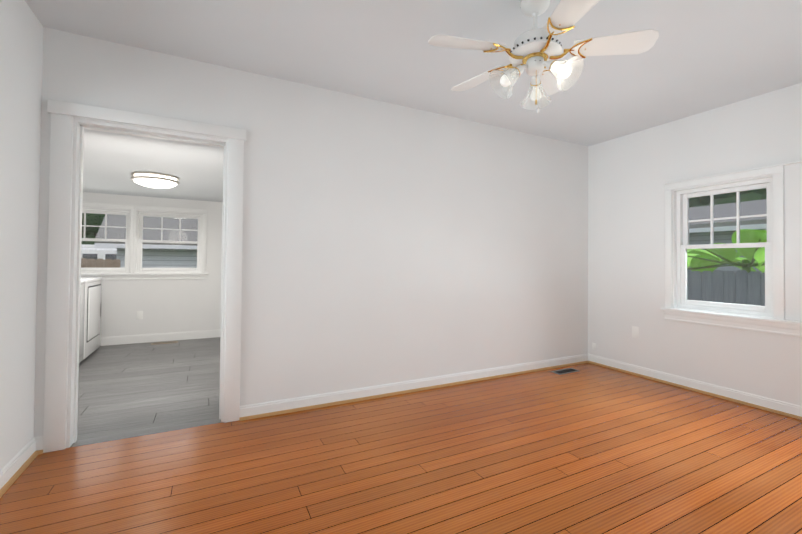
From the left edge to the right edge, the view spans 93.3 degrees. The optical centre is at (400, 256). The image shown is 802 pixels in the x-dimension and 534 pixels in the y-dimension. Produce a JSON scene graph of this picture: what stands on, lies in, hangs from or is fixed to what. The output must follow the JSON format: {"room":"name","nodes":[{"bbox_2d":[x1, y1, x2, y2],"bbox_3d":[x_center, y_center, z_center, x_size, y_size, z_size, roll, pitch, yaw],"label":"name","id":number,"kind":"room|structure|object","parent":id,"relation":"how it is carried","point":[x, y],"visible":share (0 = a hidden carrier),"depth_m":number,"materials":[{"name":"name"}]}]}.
{"room":"empty room","nodes":[
{"label":"empty room","id":0,"kind":"room"},
{"bbox_2d":[0,0,42,470],"bbox_3d":[-1.323,-0.210,0.560,0.120,2.620,3.540,1,-1,-27],"label":"wall","id":1,"kind":"structure","parent":0,"point":[21,43],"depth_m":1.94,"materials":[{"name":"paint"}]},
{"bbox_2d":[0,436,42,497],"bbox_3d":[-1.306,1.055,0.668,0.047,0.092,3.340,1,-1,-27],"label":"baseboard","id":2,"kind":"structure","parent":1,"relation":"attached to","point":[20,462],"depth_m":1.96,"materials":[{"name":"white paint"}]},
{"bbox_2d":[71,337,220,446],"bbox_3d":[-2.502,1.188,3.806,3.240,0.100,3.340,1,-1,-27],"label":"floor","id":3,"kind":"structure","parent":0,"point":[132,390],"depth_m":3.23,"materials":[{"name":"grey wood"}]},
{"bbox_2d":[79,280,85,362],"bbox_3d":[-3.554,0.604,3.563,0.766,1.040,0.690,1,-1,-27],"label":"washer","id":4,"kind":"object","parent":3,"relation":"on","point":[82,310],"visible":0.12,"depth_m":3.96,"materials":[{"name":"white metal"}]},
{"bbox_2d":[81,277,101,361],"bbox_3d":[-3.871,0.611,4.199,0.778,1.040,0.690,1,-1,-27],"label":"dryer","id":5,"kind":"object","parent":3,"relation":"on","point":[92,317],"visible":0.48,"depth_m":4.28,"materials":[{"name":"white metal"}]},
{"bbox_2d":[151,341,177,344],"bbox_3d":[-3.137,1.148,5.031,0.300,0.005,0.100,1,-1,-27],"label":"floor vent","id":6,"kind":"object","parent":3,"relation":"in","point":[164,342],"visible":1,"depth_m":5.04,"materials":[{"name":"beige metal"}]},
{"bbox_2d":[82,192,222,336],"bbox_3d":[-3.214,-0.158,5.253,2.960,2.620,0.140,1,-1,-27],"label":"wall","id":7,"kind":"structure","parent":0,"point":[173,305],"depth_m":5.18,"materials":[{"name":"paint"}]},
{"bbox_2d":[136,311,142,319],"bbox_3d":[-3.474,0.780,5.037,0.072,0.116,0.010,1,-1,-27],"label":"outlet","id":8,"kind":"object","parent":7,"relation":"attached to","point":[139,315],"visible":1,"depth_m":5.03,"materials":[{"name":"white plastic"}]},
{"bbox_2d":[81,202,207,279],"bbox_3d":[-3.563,-0.187,5.045,1.792,0.988,0.183,1,-1,-27],"label":"window","id":9,"kind":"structure","parent":7,"relation":"in","point":[133,269],"depth_m":5.08,"materials":[{"name":"white paint"}]},
{"bbox_2d":[100,329,220,345],"bbox_3d":[-3.186,1.097,5.167,2.910,0.110,0.014,1,-1,-27],"label":"baseboard","id":10,"kind":"structure","parent":7,"relation":"attached to","point":[132,339],"depth_m":5.11,"materials":[{"name":"white paint"}]},
{"bbox_2d":[83,129,223,201],"bbox_3d":[-2.514,-0.872,3.899,3.240,0.120,3.200,1,-1,-27],"label":"ceiling","id":11,"kind":"structure","parent":0,"point":[112,162],"depth_m":3.40,"materials":[{"name":"paint"}]},
{"bbox_2d":[131,172,178,187],"bbox_3d":[-2.484,-0.757,3.835,0.414,0.111,0.414,1,-1,-27],"label":"flush-mount light","id":12,"kind":"object","parent":11,"relation":"attached to","point":[154,179],"visible":1,"depth_m":3.71,"materials":[{"name":"white glass"}]},
{"bbox_2d":[34,27,587,436],"bbox_3d":[-0.497,-0.165,3.043,6.083,2.620,0.140,1,-1,-27],"label":"wall","id":13,"kind":"structure","parent":0,"point":[384,243],"depth_m":3.07,"materials":[{"name":"paint"}]},
{"bbox_2d":[43,99,245,452],"bbox_3d":[-1.605,0.116,2.477,1.057,2.019,0.192,1,-1,-27],"label":"door frame","id":14,"kind":"structure","parent":13,"relation":"attached to","point":[70,122],"depth_m":2.27,"materials":[{"name":"white paint"}]},
{"bbox_2d":[239,354,587,420],"bbox_3d":[0.500,1.114,3.440,3.627,0.092,0.031,1,-1,-27],"label":"baseboard","id":15,"kind":"structure","parent":13,"relation":"attached to","point":[252,411],"depth_m":3.15,"materials":[{"name":"white paint"}]},
{"bbox_2d":[0,363,801,533],"bbox_3d":[0.823,1.186,1.636,4.963,0.100,3.540,1,-1,-27],"label":"floor","id":16,"kind":"structure","parent":0,"point":[588,448],"depth_m":2.01,"materials":[{"name":"brown wood"}]},
{"bbox_2d":[551,368,578,374],"bbox_3d":[1.685,1.175,3.880,0.300,0.005,0.115,1,-1,-27],"label":"floor vent","id":17,"kind":"object","parent":16,"relation":"in","point":[565,371],"visible":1,"depth_m":3.87,"materials":[{"name":"silver metal"}]},
{"bbox_2d":[25,0,801,145],"bbox_3d":[0.847,-1.364,1.674,4.963,0.120,3.540,1,-1,-27],"label":"ceiling","id":18,"kind":"structure","parent":0,"point":[700,56],"depth_m":2.37,"materials":[{"name":"paint"}]},
{"bbox_2d":[428,0,658,112],"bbox_3d":[0.674,-1.007,1.878,1.087,0.590,1.038,1,-1,-1],"label":"ceiling fan","id":19,"kind":"object","parent":18,"relation":"hanging from","point":[535,53],"visible":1,"depth_m":1.84,"materials":[{"name":"white"}]},
{"bbox_2d":[588,83,801,405],"bbox_3d":[2.985,-0.137,2.748,0.140,2.620,3.540,1,-1,-27],"label":"wall","id":20,"kind":"structure","parent":0,"point":[629,175],"depth_m":3.47,"materials":[{"name":"paint"}]},
{"bbox_2d":[632,326,638,338],"bbox_3d":[2.358,0.761,3.808,0.010,0.116,0.072,1,-1,-27],"label":"outlet","id":21,"kind":"object","parent":20,"relation":"attached to","point":[635,332],"visible":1,"depth_m":3.80,"materials":[{"name":"white plastic"}]},
{"bbox_2d":[588,354,801,419],"bbox_3d":[2.861,1.126,2.762,0.031,0.092,3.300,1,-1,-27],"label":"baseboard","id":22,"kind":"structure","parent":20,"relation":"attached to","point":[764,403],"depth_m":3.24,"materials":[{"name":"white paint"}]},
{"bbox_2d":[660,160,801,336],"bbox_3d":[2.946,-0.056,2.764,0.183,1.278,1.886,1,-1,-27],"label":"window","id":23,"kind":"structure","parent":20,"relation":"attached to","point":[753,317],"depth_m":3.16,"materials":[{"name":"white paint"}]},
{"label":"outside","id":24,"kind":"structure","parent":0,"visible":0},
{"bbox_3d":[2.297,2.010,15.578,100.000,0.200,100.000,1,-1,-27],"label":"ground","id":25,"kind":"structure","parent":24,"visible":0},
{"bbox_2d":[81,213,104,244],"bbox_3d":[-18.451,-3.095,23.716,5.424,9.881,6.073,1,-1,-27],"label":"tree","id":26,"kind":"object","parent":25,"relation":"on","point":[91,222],"depth_m":21.53,"materials":[{"name":"green plant"}]},
{"bbox_2d":[81,244,116,263],"bbox_3d":[-15.171,0.616,18.547,2.900,2.350,2.112,1,-1,-27],"label":"camper","id":27,"kind":"object","parent":25,"relation":"on","point":[104,253],"depth_m":17.88,"materials":[{"name":"white"}]},
{"bbox_2d":[81,258,120,267],"bbox_3d":[-12.041,0.782,5.442,13.220,1.682,0.109,1,-1,-27],"label":"fence","id":28,"kind":"object","parent":25,"relation":"on","point":[84,261],"depth_m":8.19,"materials":[{"name":"wood"}]},
{"bbox_2d":[94,214,197,267],"bbox_3d":[-4.136,-0.736,14.919,10.850,5.150,8.220,1,-1,-27],"label":"house","id":29,"kind":"structure","parent":25,"relation":"on","point":[147,222],"depth_m":9.69,"materials":[{"name":"white"}]},
{"bbox_2d":[687,229,766,305],"bbox_3d":[6.864,0.701,4.340,3.305,2.169,19.800,1,-1,-27],"label":"fence","id":30,"kind":"object","parent":25,"relation":"on","point":[735,282],"depth_m":5.87,"materials":[{"name":"grey wood"}]},
{"bbox_2d":[689,199,766,273],"bbox_3d":[11.791,0.142,5.558,5.820,3.410,22.200,1,-1,-27],"label":"house","id":31,"kind":"structure","parent":25,"relation":"on","point":[748,205],"depth_m":8.85,"materials":[{"name":"white"}]},
{"bbox_2d":[689,188,766,207],"bbox_3d":[15.801,-4.220,17.605,5.321,12.583,7.951,1,-1,-27],"label":"tree","id":32,"kind":"object","parent":25,"relation":"on","point":[718,197],"depth_m":16.54,"materials":[{"name":"green plant"}]}
]}

